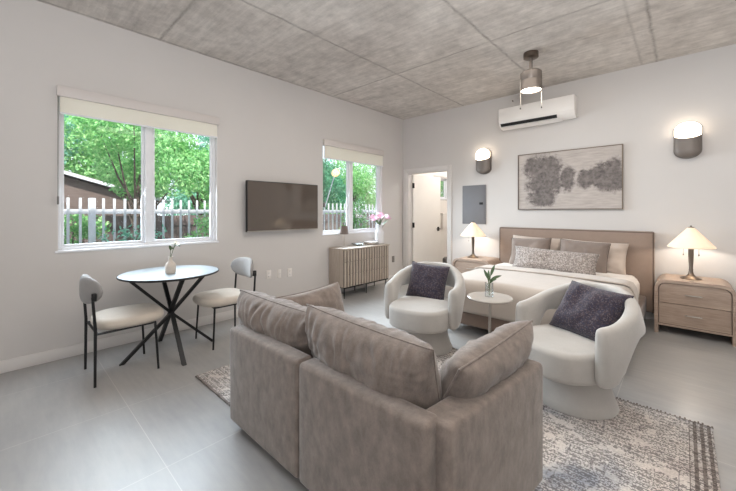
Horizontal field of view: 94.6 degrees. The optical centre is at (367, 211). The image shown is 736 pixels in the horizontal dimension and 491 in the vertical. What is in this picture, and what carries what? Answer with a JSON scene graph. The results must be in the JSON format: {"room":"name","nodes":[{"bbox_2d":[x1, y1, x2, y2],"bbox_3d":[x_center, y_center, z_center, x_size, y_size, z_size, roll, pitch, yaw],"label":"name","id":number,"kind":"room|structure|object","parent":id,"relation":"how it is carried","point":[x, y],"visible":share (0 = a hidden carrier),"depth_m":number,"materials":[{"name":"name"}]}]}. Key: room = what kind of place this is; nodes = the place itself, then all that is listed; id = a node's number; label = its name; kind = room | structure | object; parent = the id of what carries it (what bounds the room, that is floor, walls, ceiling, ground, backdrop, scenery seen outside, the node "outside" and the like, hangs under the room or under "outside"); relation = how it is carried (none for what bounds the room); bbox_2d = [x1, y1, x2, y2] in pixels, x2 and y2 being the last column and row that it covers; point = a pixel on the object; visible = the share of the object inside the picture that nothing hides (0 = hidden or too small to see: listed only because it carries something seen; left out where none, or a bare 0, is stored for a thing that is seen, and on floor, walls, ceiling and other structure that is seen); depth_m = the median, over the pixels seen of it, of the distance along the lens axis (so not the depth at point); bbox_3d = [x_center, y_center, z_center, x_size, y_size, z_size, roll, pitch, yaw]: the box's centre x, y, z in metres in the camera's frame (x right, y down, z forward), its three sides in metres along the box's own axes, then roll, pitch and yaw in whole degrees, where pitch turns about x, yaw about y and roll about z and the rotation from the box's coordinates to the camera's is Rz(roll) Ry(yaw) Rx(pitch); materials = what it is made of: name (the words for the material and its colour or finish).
{"room":"studio apartment","nodes":[
{"label":"studio apartment","id":0,"kind":"room"},
{"bbox_2d":[0,0,446,360],"bbox_3d":[-1.403,-0.242,4.484,0.146,3.085,10.820,0,0,43],"label":"wall","id":1,"kind":"structure","parent":0,"point":[270,129],"depth_m":3.48,"materials":[{"name":"paint"}]},
{"bbox_2d":[55,96,218,252],"bbox_3d":[-2.289,-0.361,3.520,0.142,1.457,1.422,0,0,43],"label":"window","id":2,"kind":"structure","parent":1,"relation":"in","point":[147,134],"depth_m":3.52,"materials":[{"name":"white plastic"}]},
{"bbox_2d":[56,85,218,203],"bbox_3d":[-2.225,-0.578,3.462,0.046,1.035,1.404,0,0,43],"label":"roller blind","id":3,"kind":"object","parent":2,"relation":"attached to","point":[73,101],"visible":1,"depth_m":3.34,"materials":[{"name":"fabric"}]},
{"bbox_2d":[60,96,216,136],"bbox_3d":[-2.224,-0.945,3.461,0.002,0.160,1.364,0,0,43],"label":"shade","id":4,"kind":"object","parent":2,"relation":"attached to","point":[91,107],"depth_m":3.36,"materials":[{"name":"fabric"}]},
{"bbox_2d":[0,275,393,373],"bbox_3d":[-2.173,1.250,3.548,0.014,0.100,8.400,0,0,43],"label":"baseboard","id":5,"kind":"structure","parent":1,"relation":"attached to","point":[8,365],"depth_m":3.19,"materials":[{"name":"paint"}]},
{"bbox_2d":[266,270,270,278],"bbox_3d":[-1.310,0.835,4.479,0.010,0.116,0.072,0,0,43],"label":"wall outlet","id":6,"kind":"object","parent":1,"relation":"attached to","point":[268,272],"visible":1,"depth_m":4.47,"materials":[{"name":"plastic"}]},
{"bbox_2d":[277,269,280,277],"bbox_3d":[-1.201,0.845,4.596,0.010,0.116,0.056,0,0,43],"label":"wall outlet","id":7,"kind":"object","parent":1,"relation":"attached to","point":[279,270],"visible":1,"depth_m":4.59,"materials":[{"name":"plastic"}]},
{"bbox_2d":[246,180,317,231],"bbox_3d":[-1.142,-0.063,4.589,0.103,0.640,1.100,0,0,43],"label":"television","id":8,"kind":"object","parent":1,"relation":"attached to","point":[270,206],"visible":1,"depth_m":4.50,"materials":[{"name":"black metal"}]},
{"bbox_2d":[287,268,291,276],"bbox_3d":[-1.088,0.850,4.717,0.010,0.116,0.072,0,0,43],"label":"wall outlet","id":9,"kind":"object","parent":1,"relation":"attached to","point":[289,270],"visible":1,"depth_m":4.71,"materials":[{"name":"plastic"}]},
{"bbox_2d":[322,162,381,235],"bbox_3d":[-0.260,-0.356,5.700,0.142,1.447,1.417,0,0,43],"label":"window","id":10,"kind":"structure","parent":1,"relation":"in","point":[349,165],"depth_m":5.68,"materials":[{"name":"white plastic"}]},
{"bbox_2d":[323,139,383,206],"bbox_3d":[-0.197,-0.578,5.642,0.046,1.035,1.399,0,0,43],"label":"roller blind","id":11,"kind":"object","parent":10,"relation":"attached to","point":[334,150],"visible":1,"depth_m":5.51,"materials":[{"name":"fabric"}]},
{"bbox_2d":[325,145,382,165],"bbox_3d":[-0.196,-0.917,5.641,0.002,0.205,1.359,0,0,43],"label":"shade","id":12,"kind":"object","parent":1,"relation":"attached to","point":[346,153],"depth_m":5.59,"materials":[{"name":"fabric"}]},
{"bbox_2d":[439,177,446,199],"bbox_3d":[1.628,-0.514,7.728,0.142,0.492,0.660,0,0,43],"label":"window","id":13,"kind":"structure","parent":1,"relation":"in","point":[443,181],"depth_m":7.91,"materials":[{"name":"white plastic"}]},
{"bbox_3d":[1.693,0.060,7.661,0.056,0.016,0.246,0,0,43],"label":"towel ring","id":14,"kind":"object","parent":1,"relation":"attached to","visible":0},
{"bbox_2d":[441,213,446,229],"bbox_3d":[1.712,0.221,7.650,0.044,0.378,0.160,0,0,43],"label":"hand towel","id":15,"kind":"object","parent":14,"relation":"hanging from","point":[443,215],"visible":1,"depth_m":7.62,"materials":[{"name":"beige fabric"}]},
{"bbox_2d":[0,282,735,490],"bbox_3d":[0.933,1.360,2.228,6.640,0.120,10.900,0,0,43],"label":"floor","id":16,"kind":"structure","parent":0,"point":[143,426],"depth_m":2.22,"materials":[{"name":"tile"}]},
{"bbox_2d":[79,274,163,387],"bbox_3d":[-2.026,0.899,2.807,0.464,0.803,0.553,0,0,43],"label":"dining chair","id":17,"kind":"object","parent":16,"relation":"on","point":[115,319],"visible":1,"depth_m":2.66,"materials":[{"name":"fabric"}]},
{"bbox_2d":[116,265,218,365],"bbox_3d":[-1.821,0.929,3.137,0.814,0.741,0.814,0,0,43],"label":"dining table","id":18,"kind":"object","parent":16,"relation":"on","point":[183,272],"visible":0.98,"depth_m":3.05,"materials":[{"name":"stone"}]},
{"bbox_2d":[165,256,175,273],"bbox_3d":[-1.779,0.483,3.058,0.088,0.150,0.088,0,0,43],"label":"bud vase","id":19,"kind":"object","parent":18,"relation":"on","point":[170,266],"visible":1,"depth_m":3.03,"materials":[{"name":"beige ceramic"}]},
{"bbox_2d":[169,241,179,256],"bbox_3d":[-1.741,0.360,3.058,0.083,0.190,0.117,0,0,-35],"label":"flower sprig","id":20,"kind":"object","parent":19,"relation":"in","point":[176,242],"visible":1,"depth_m":3.06,"materials":[{"name":"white plant"}]},
{"bbox_2d":[192,257,255,349],"bbox_3d":[-1.467,0.899,3.473,0.464,0.803,0.553,0,0,43],"label":"dining chair","id":21,"kind":"object","parent":16,"relation":"on","point":[215,299],"visible":0.91,"depth_m":3.41,"materials":[{"name":"fabric"}]},
{"bbox_2d":[329,244,389,298],"bbox_3d":[-0.116,0.927,5.479,0.355,0.745,1.050,0,0,43],"label":"sideboard","id":22,"kind":"object","parent":16,"relation":"on","point":[352,266],"visible":0.95,"depth_m":5.22,"materials":[{"name":"brown wood"}]},
{"bbox_2d":[340,226,347,247],"bbox_3d":[-0.366,0.390,5.206,0.136,0.330,0.136,0,0,43],"label":"table lamp","id":23,"kind":"object","parent":22,"relation":"on","point":[344,229],"visible":1,"depth_m":5.16,"materials":[{"name":"silver metal"}]},
{"bbox_2d":[351,243,366,245],"bbox_3d":[-0.145,0.532,5.458,0.250,0.045,0.250,0,0,43],"label":"glass dish","id":24,"kind":"object","parent":22,"relation":"on","point":[354,244],"visible":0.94,"depth_m":5.41,"materials":[{"name":"glass"}]},
{"bbox_2d":[364,241,377,244],"bbox_3d":[0.046,0.529,5.649,0.236,0.052,0.236,0,0,43],"label":"bowl","id":25,"kind":"object","parent":22,"relation":"on","point":[367,242],"visible":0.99,"depth_m":5.59,"materials":[{"name":"ceramic"}]},
{"bbox_2d":[375,224,383,243],"bbox_3d":[0.196,0.385,5.796,0.166,0.340,0.166,0,0,43],"label":"tulip vase","id":26,"kind":"object","parent":22,"relation":"on","point":[379,233],"visible":0.93,"depth_m":5.73,"materials":[{"name":"white ceramic"}]},
{"bbox_2d":[195,347,720,490],"bbox_3d":[0.363,1.294,2.355,2.933,0.010,1.890,0,0,43],"label":"area rug","id":27,"kind":"object","parent":16,"relation":"on","point":[641,448],"visible":0.16,"depth_m":1.84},
{"bbox_2d":[230,289,542,490],"bbox_3d":[-0.059,0.885,1.867,1.678,0.807,0.816,0,0,43],"label":"sofa","id":28,"kind":"object","parent":27,"relation":"on","point":[342,401],"visible":0.99,"depth_m":1.39,"materials":[{"name":"fabric"}]},
{"bbox_2d":[237,290,312,357],"bbox_3d":[-0.510,0.760,2.043,0.773,0.489,0.333,0,0,43],"label":"cushion","id":29,"kind":"object","parent":28,"relation":"on","point":[283,323],"depth_m":1.88,"materials":[{"name":"fabric"}]},
{"bbox_2d":[276,281,344,311],"bbox_3d":[-0.352,0.716,2.255,0.233,0.411,0.562,0,0,43],"label":"throw pillow","id":30,"kind":"object","parent":28,"relation":"on","point":[329,295],"visible":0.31,"depth_m":2.26,"materials":[{"name":"fabric"}]},
{"bbox_2d":[305,305,441,409],"bbox_3d":[0.017,0.765,1.567,0.781,0.562,0.361,0,0,43],"label":"cushion","id":31,"kind":"object","parent":28,"relation":"on","point":[400,368],"depth_m":1.36,"materials":[{"name":"fabric"}]},
{"bbox_2d":[439,320,533,399],"bbox_3d":[0.512,0.720,1.526,0.680,0.370,0.280,0,0,-42],"label":"throw pillow","id":32,"kind":"object","parent":28,"relation":"on","point":[479,365],"visible":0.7,"depth_m":1.37,"materials":[{"name":"fabric"}]},
{"bbox_2d":[384,262,465,355],"bbox_3d":[0.554,0.908,3.277,0.738,0.760,0.792,0,0,30],"label":"swivel chair","id":33,"kind":"object","parent":27,"relation":"on","point":[429,320],"visible":0.86,"depth_m":3.05,"materials":[{"name":"fabric"}]},
{"bbox_2d":[406,261,449,299],"bbox_3d":[0.599,0.710,3.420,0.430,0.366,0.212,0,0,30],"label":"throw pillow","id":34,"kind":"object","parent":33,"relation":"on","point":[428,281],"visible":0.91,"depth_m":3.35,"materials":[{"name":"purple fabric"}]},
{"bbox_2d":[467,292,512,333],"bbox_3d":[0.998,0.994,2.782,0.356,0.590,0.356,0,0,43],"label":"side table","id":35,"kind":"object","parent":27,"relation":"on","point":[498,298],"visible":0.65,"depth_m":2.75,"materials":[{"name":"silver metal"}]},
{"bbox_2d":[485,282,493,296],"bbox_3d":[0.994,0.642,2.785,0.068,0.112,0.068,0,0,43],"label":"glass vase","id":36,"kind":"object","parent":35,"relation":"on","point":[485,282],"visible":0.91,"depth_m":2.78,"materials":[{"name":"clear glass"}]},
{"bbox_2d":[484,265,500,294],"bbox_3d":[1.027,0.563,2.798,0.139,0.242,0.053,0,0,18],"label":"plant sprig","id":37,"kind":"object","parent":36,"relation":"in","point":[488,275],"visible":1,"depth_m":2.79,"materials":[{"name":"green plant"}]},
{"bbox_2d":[515,281,645,419],"bbox_3d":[1.430,0.908,2.351,0.792,0.760,0.738,0,0,-20],"label":"swivel chair","id":38,"kind":"object","parent":27,"relation":"on","point":[580,373],"visible":0.67,"depth_m":2.12,"materials":[{"name":"fabric"}]},
{"bbox_2d":[549,280,633,340],"bbox_3d":[1.537,0.695,2.363,0.278,0.336,0.434,0,0,-21],"label":"throw pillow","id":39,"kind":"object","parent":38,"relation":"on","point":[584,309],"visible":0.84,"depth_m":2.29,"materials":[{"name":"purple fabric"}]},
{"bbox_2d":[452,256,500,272],"bbox_3d":[1.704,1.012,5.279,0.610,0.575,0.502,0,0,43],"label":"nightstand","id":40,"kind":"object","parent":16,"relation":"on","point":[463,264],"visible":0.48,"depth_m":5.16,"materials":[{"name":"brown wood"}]},
{"bbox_2d":[460,222,485,257],"bbox_3d":[1.653,0.437,5.342,0.388,0.575,0.388,0,0,43],"label":"table lamp","id":41,"kind":"object","parent":40,"relation":"on","point":[472,231],"visible":1,"depth_m":5.26,"materials":[{"name":"beige fabric"}]},
{"bbox_2d":[461,227,654,330],"bbox_3d":[2.078,0.770,3.950,1.830,1.060,1.988,0,0,43],"label":"bed","id":42,"kind":"object","parent":16,"relation":"on","point":[640,257],"visible":0.22,"depth_m":4.10,"materials":[{"name":"fabric"}]},
{"bbox_2d":[510,238,551,263],"bbox_3d":[2.215,0.560,4.647,0.533,0.410,0.251,0,0,38],"label":"bed pillow","id":43,"kind":"object","parent":42,"relation":"on","point":[542,243],"visible":0.48,"depth_m":4.62,"materials":[{"name":"fabric"}]},
{"bbox_2d":[509,235,559,262],"bbox_3d":[2.348,0.560,4.776,0.679,0.424,0.262,0,0,40],"label":"bed pillow","id":44,"kind":"object","parent":42,"relation":"on","point":[555,243],"visible":0.18,"depth_m":4.60,"materials":[{"name":"beige fabric"}]},
{"bbox_2d":[444,265,638,324],"bbox_3d":[1.749,0.893,3.595,1.674,0.413,1.108,0,0,43],"label":"duvet","id":45,"kind":"object","parent":42,"relation":"on","point":[520,283],"visible":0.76,"depth_m":3.44,"materials":[{"name":"fabric"}]},
{"bbox_2d":[512,245,599,274],"bbox_3d":[2.229,0.613,4.097,0.940,0.334,0.222,0,0,40],"label":"lumbar pillow","id":46,"kind":"object","parent":42,"relation":"on","point":[526,257],"visible":0.77,"depth_m":4.01,"materials":[{"name":"grey fabric"}]},
{"bbox_2d":[560,239,610,272],"bbox_3d":[2.669,0.565,4.226,0.248,0.410,0.557,0,0,-44],"label":"bed pillow","id":47,"kind":"object","parent":42,"relation":"on","point":[603,249],"visible":0.62,"depth_m":4.13,"materials":[{"name":"fabric"}]},
{"bbox_2d":[566,239,628,274],"bbox_3d":[2.844,0.580,4.303,0.741,0.426,0.262,0,0,39],"label":"bed pillow","id":48,"kind":"object","parent":42,"relation":"on","point":[616,263],"visible":0.34,"depth_m":4.09,"materials":[{"name":"beige fabric"}]},
{"bbox_2d":[654,273,735,346],"bbox_3d":[3.475,1.012,3.631,0.610,0.575,0.502,0,0,43],"label":"nightstand","id":49,"kind":"object","parent":16,"relation":"on","point":[708,305],"visible":1,"depth_m":3.46,"materials":[{"name":"brown wood"}]},
{"bbox_2d":[667,225,716,279],"bbox_3d":[3.471,0.437,3.649,0.388,0.575,0.388,0,0,43],"label":"table lamp","id":50,"kind":"object","parent":49,"relation":"on","point":[690,239],"visible":1,"depth_m":3.59,"materials":[{"name":"beige fabric"}]},
{"bbox_2d":[658,321,732,336],"bbox_3d":[3.482,1.205,3.639,0.546,0.020,0.470,0,0,43],"label":"shelf","id":51,"kind":"object","parent":49,"relation":"attached to","point":[672,324],"depth_m":3.45,"materials":[{"name":"brown wood"}]},
{"bbox_2d":[36,0,735,119],"bbox_3d":[0.874,-1.910,2.282,7.200,0.250,11.300,0,0,43],"label":"ceiling","id":52,"kind":"structure","parent":0,"point":[401,59],"depth_m":3.47,"materials":[{"name":"concrete"}]},
{"bbox_2d":[520,50,541,108],"bbox_3d":[1.838,-1.466,3.828,0.224,0.637,0.224,0,0,43],"label":"ceiling light","id":53,"kind":"object","parent":52,"relation":"hanging from","point":[531,78],"visible":1,"depth_m":3.76,"materials":[{"name":"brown metal"}]},
{"bbox_2d":[521,87,540,92],"bbox_3d":[1.838,-1.368,3.828,0.206,0.001,0.206,0,0,43],"label":"diffuser","id":54,"kind":"object","parent":53,"relation":"attached to","point":[534,89],"depth_m":3.84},
{"bbox_2d":[403,44,735,291],"bbox_3d":[3.066,-0.242,4.490,6.400,3.085,0.120,0,0,43],"label":"wall","id":55,"kind":"structure","parent":0,"point":[639,108],"depth_m":4.19,"materials":[{"name":"paint"}]},
{"bbox_2d":[412,175,439,262],"bbox_3d":[1.203,0.289,6.864,0.863,1.998,0.094,0,0,-40],"label":"door","id":56,"kind":"structure","parent":55,"relation":"in","point":[425,189],"depth_m":6.84,"materials":[{"name":"paint"}]},
{"bbox_2d":[403,165,451,267],"bbox_3d":[1.109,0.245,6.300,1.041,2.110,0.138,0,0,43],"label":"trim","id":57,"kind":"structure","parent":55,"relation":"attached to","point":[407,173],"depth_m":6.55,"materials":[{"name":"paint"}]},
{"bbox_2d":[462,185,485,223],"bbox_3d":[1.751,-0.110,5.616,0.410,0.640,0.025,0,0,43],"label":"electrical panel","id":58,"kind":"object","parent":55,"relation":"attached to","point":[473,196],"visible":0.95,"depth_m":5.60,"materials":[{"name":"grey metal"}]},
{"bbox_2d":[476,149,491,173],"bbox_3d":[1.846,-0.806,5.458,0.238,0.416,0.126,0,0,43],"label":"wall sconce","id":59,"kind":"object","parent":55,"relation":"attached to","point":[483,156],"visible":1,"depth_m":5.41,"materials":[{"name":"metal"}]},
{"bbox_2d":[476,149,489,159],"bbox_3d":[1.842,-0.911,5.453,0.226,0.188,0.113,0,0,43],"label":"diffuser","id":60,"kind":"object","parent":59,"relation":"attached to","point":[482,154],"depth_m":5.40,"materials":[{"name":"beige glass"}]},
{"bbox_2d":[499,94,577,130],"bbox_3d":[2.411,-1.390,4.873,1.000,0.319,0.213,0,0,43],"label":"air conditioner","id":61,"kind":"object","parent":55,"relation":"attached to","point":[558,109],"visible":1,"depth_m":4.76,"materials":[{"name":"white plastic"}]},
{"bbox_2d":[518,144,622,209],"bbox_3d":[2.735,-0.435,4.692,1.274,0.820,0.036,0,0,43],"label":"framed picture","id":62,"kind":"object","parent":55,"relation":"attached to","point":[590,177],"visible":1,"depth_m":4.63,"materials":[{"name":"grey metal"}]},
{"bbox_2d":[644,312,653,319],"bbox_3d":[3.407,1.250,4.082,5.345,0.100,0.014,0,0,43],"label":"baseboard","id":63,"kind":"structure","parent":55,"relation":"attached to","point":[648,315],"depth_m":4.09,"materials":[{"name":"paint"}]},
{"bbox_2d":[674,122,701,158],"bbox_3d":[3.601,-0.806,3.824,0.238,0.416,0.126,0,0,43],"label":"wall sconce","id":64,"kind":"object","parent":55,"relation":"attached to","point":[687,135],"visible":1,"depth_m":3.78,"materials":[{"name":"metal"}]},
{"bbox_2d":[674,122,701,137],"bbox_3d":[3.596,-0.911,3.820,0.226,0.188,0.113,0,0,43],"label":"diffuser","id":65,"kind":"object","parent":64,"relation":"attached to","point":[687,129],"depth_m":3.78,"materials":[{"name":"beige glass"}]},
{"label":"outside","id":66,"kind":"structure","parent":0,"visible":0},
{"bbox_3d":[-3.810,1.435,12.176,13.860,0.230,26.000,0,0,43],"label":"ground","id":67,"kind":"structure","parent":66,"visible":0},
{"bbox_2d":[64,114,95,163],"bbox_3d":[-8.662,-0.942,7.705,3.609,4.587,4.006,0,0,-16],"label":"tree","id":68,"kind":"object","parent":67,"relation":"on","point":[66,153],"visible":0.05,"depth_m":8.73,"materials":[{"name":"green plant"}]},
{"bbox_2d":[64,214,111,243],"bbox_3d":[-4.335,0.630,5.052,0.771,1.345,0.736,0,0,-23],"label":"shrub","id":69,"kind":"object","parent":67,"relation":"on","point":[74,228],"visible":0.3,"depth_m":4.98,"materials":[{"name":"green plant"}]},
{"bbox_2d":[64,170,166,242],"bbox_3d":[-7.065,-0.110,7.418,1.980,2.860,4.200,0,0,43],"label":"garden shed","id":70,"kind":"object","parent":67,"relation":"on","point":[76,186],"visible":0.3,"depth_m":7.34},
{"bbox_2d":[64,115,183,197],"bbox_3d":[-7.834,-0.872,10.142,3.972,4.450,3.469,0,0,-41],"label":"tree","id":71,"kind":"object","parent":67,"relation":"on","point":[74,165],"visible":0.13,"depth_m":9.11,"materials":[{"name":"green plant"}]},
{"bbox_2d":[95,224,166,241],"bbox_3d":[-3.380,0.718,4.855,0.758,1.168,0.827,0,0,43],"label":"shrub","id":72,"kind":"object","parent":67,"relation":"on","point":[124,230],"visible":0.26,"depth_m":4.83,"materials":[{"name":"green plant"}]},
{"bbox_2d":[64,115,208,240],"bbox_3d":[-3.919,-0.192,5.750,1.839,3.089,1.818,0,0,14],"label":"tree","id":73,"kind":"object","parent":67,"relation":"on","point":[131,171],"visible":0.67,"depth_m":5.72,"materials":[{"name":"green plant"}]},
{"bbox_2d":[140,129,208,214],"bbox_3d":[-4.099,-0.408,8.151,2.274,3.527,2.420,0,0,43],"label":"tree","id":74,"kind":"object","parent":67,"relation":"on","point":[184,149],"visible":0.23,"depth_m":7.62,"materials":[{"name":"green plant"}]},
{"bbox_2d":[159,135,208,215],"bbox_3d":[-5.454,-0.757,11.721,4.086,4.224,4.005,0,0,14],"label":"tree","id":75,"kind":"object","parent":67,"relation":"on","point":[176,201],"visible":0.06,"depth_m":10.57,"materials":[{"name":"green plant"}]},
{"bbox_2d":[182,212,208,237],"bbox_3d":[-2.708,0.659,5.685,0.708,1.286,0.718,0,0,5],"label":"shrub","id":76,"kind":"object","parent":67,"relation":"on","point":[204,224],"visible":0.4,"depth_m":5.62,"materials":[{"name":"green plant"}]},
{"bbox_2d":[64,214,374,242],"bbox_3d":[-1.926,0.695,9.093,0.060,1.250,16.054,0,0,43],"label":"fence","id":77,"kind":"object","parent":67,"relation":"on","point":[119,219],"visible":0.05,"depth_m":6.85,"materials":[{"name":"white wood"}]},
{"bbox_2d":[64,197,375,243],"bbox_3d":[-1.612,0.565,7.397,0.070,1.510,13.000,0,0,43],"label":"picket fence","id":78,"kind":"object","parent":67,"relation":"on","point":[91,211],"visible":0.12,"depth_m":5.14,"materials":[{"name":"paint"}]},
{"bbox_2d":[323,169,338,213],"bbox_3d":[-0.895,0.249,6.399,0.150,2.149,0.895,0,0,43],"label":"globe lamp","id":79,"kind":"object","parent":67,"relation":"on","point":[335,172],"visible":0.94,"depth_m":6.60,"materials":[{"name":"glass"}]},
{"bbox_2d":[323,161,345,209],"bbox_3d":[-1.942,-0.423,11.884,2.910,3.549,2.291,0,0,17],"label":"tree","id":80,"kind":"object","parent":67,"relation":"on","point":[338,188],"visible":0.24,"depth_m":11.25,"materials":[{"name":"green plant"}]},
{"bbox_2d":[325,159,364,213],"bbox_3d":[-1.808,-0.772,16.789,4.764,4.253,4.323,0,0,43],"label":"tree","id":81,"kind":"object","parent":67,"relation":"on","point":[325,159],"visible":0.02,"depth_m":16.97,"materials":[{"name":"green plant"}]},
{"bbox_2d":[326,160,375,213],"bbox_3d":[-0.488,-0.460,13.617,2.816,3.627,2.459,0,0,16],"label":"tree","id":82,"kind":"object","parent":67,"relation":"on","point":[361,177],"visible":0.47,"depth_m":13.02,"materials":[{"name":"green plant"}]},
{"bbox_2d":[338,201,369,229],"bbox_3d":[-0.337,0.523,8.064,0.733,1.556,0.746,0,0,15],"label":"shrub","id":83,"kind":"object","parent":67,"relation":"on","point":[356,216],"visible":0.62,"depth_m":8.01,"materials":[{"name":"green plant"}]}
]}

